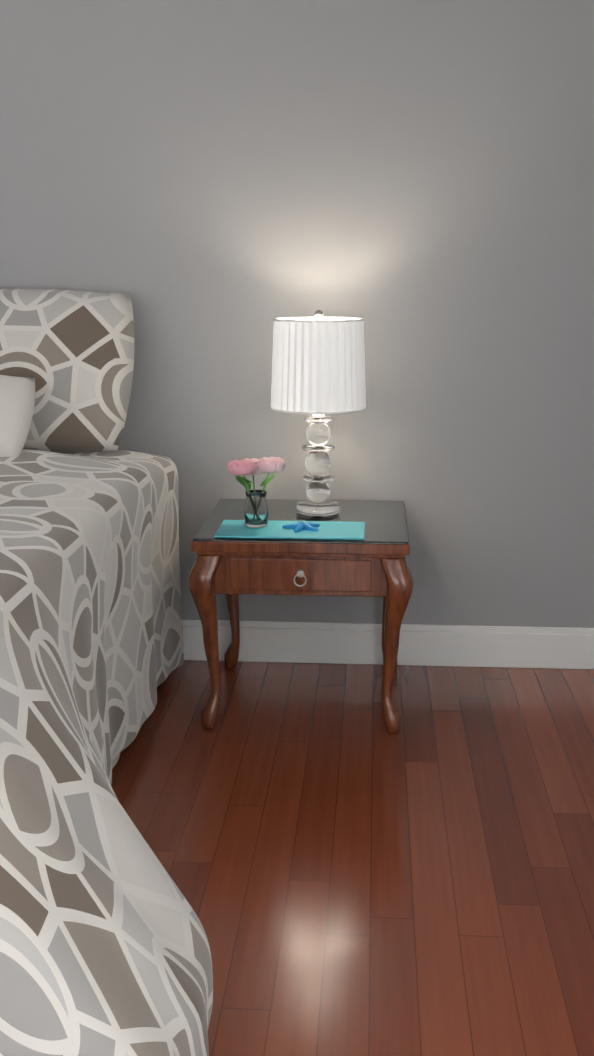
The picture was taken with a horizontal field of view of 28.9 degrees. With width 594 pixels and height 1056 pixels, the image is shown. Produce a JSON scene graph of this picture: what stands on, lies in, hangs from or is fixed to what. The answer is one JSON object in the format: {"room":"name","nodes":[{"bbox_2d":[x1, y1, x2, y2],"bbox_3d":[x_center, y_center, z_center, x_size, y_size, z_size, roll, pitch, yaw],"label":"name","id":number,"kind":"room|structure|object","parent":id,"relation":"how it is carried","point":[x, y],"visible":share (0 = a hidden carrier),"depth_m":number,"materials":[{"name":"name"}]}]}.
{"room":"bedroom","nodes":[
{"label":"bedroom","id":0,"kind":"room"},
{"bbox_2d":[0,0,593,627],"bbox_3d":[-1.594,-0.765,3.642,6.540,2.380,0.120,1,13,4],"label":"wall","id":1,"kind":"structure","parent":0,"point":[214,188],"depth_m":3.44,"materials":[{"name":"grey paint"}]},
{"bbox_2d":[182,620,593,669],"bbox_3d":[-0.899,0.356,3.777,4.838,0.135,0.016,1,13,4],"label":"baseboard","id":2,"kind":"structure","parent":1,"relation":"attached to","point":[444,645],"depth_m":3.67,"materials":[{"name":"white wood"}]},
{"bbox_2d":[111,660,593,1055],"bbox_3d":[-1.823,1.183,0.662,6.540,0.100,6.810,1,13,4],"label":"floor","id":3,"kind":"structure","parent":0,"point":[349,874],"depth_m":2.54,"materials":[{"name":"brown wood"}]},
{"bbox_2d":[0,288,212,1055],"bbox_3d":[-1.128,0.112,2.564,2.120,1.230,2.250,1,13,4],"label":"bed","id":4,"kind":"object","parent":3,"relation":"on","point":[104,947],"visible":1,"depth_m":2.03,"materials":[{"name":"grey fabric"}]},
{"bbox_2d":[188,498,413,733],"bbox_3d":[0.026,0.238,3.370,0.604,0.545,0.584,1,13,4],"label":"nightstand","id":5,"kind":"object","parent":3,"relation":"on","point":[373,563],"visible":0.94,"depth_m":3.10,"materials":[{"name":"brown wood"}]},
{"bbox_2d":[214,520,364,539],"bbox_3d":[-0.015,0.004,3.150,0.400,0.006,0.200,1,13,4],"label":"placemat","id":6,"kind":"object","parent":5,"relation":"on","point":[330,530],"visible":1,"depth_m":3.11,"materials":[{"name":"teal fabric"}]},
{"bbox_2d":[227,456,285,527],"bbox_3d":[-0.109,-0.102,3.170,0.158,0.191,0.142,1,13,4],"label":"flowers","id":7,"kind":"object","parent":6,"relation":"on","point":[256,510],"visible":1,"depth_m":3.14,"materials":[{"name":"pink plant"}]},
{"bbox_2d":[282,522,319,531],"bbox_3d":[0.011,-0.005,3.146,0.102,0.024,0.106,1,13,4],"label":"starfish","id":8,"kind":"object","parent":6,"relation":"on","point":[298,526],"visible":0.98,"depth_m":3.13,"materials":[{"name":"blue"}]},
{"bbox_2d":[270,310,366,515],"bbox_3d":[0.062,-0.333,3.325,0.278,0.587,0.278,1,13,4],"label":"lamp","id":9,"kind":"object","parent":5,"relation":"on","point":[318,366],"visible":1,"depth_m":3.20,"materials":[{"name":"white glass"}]}
]}

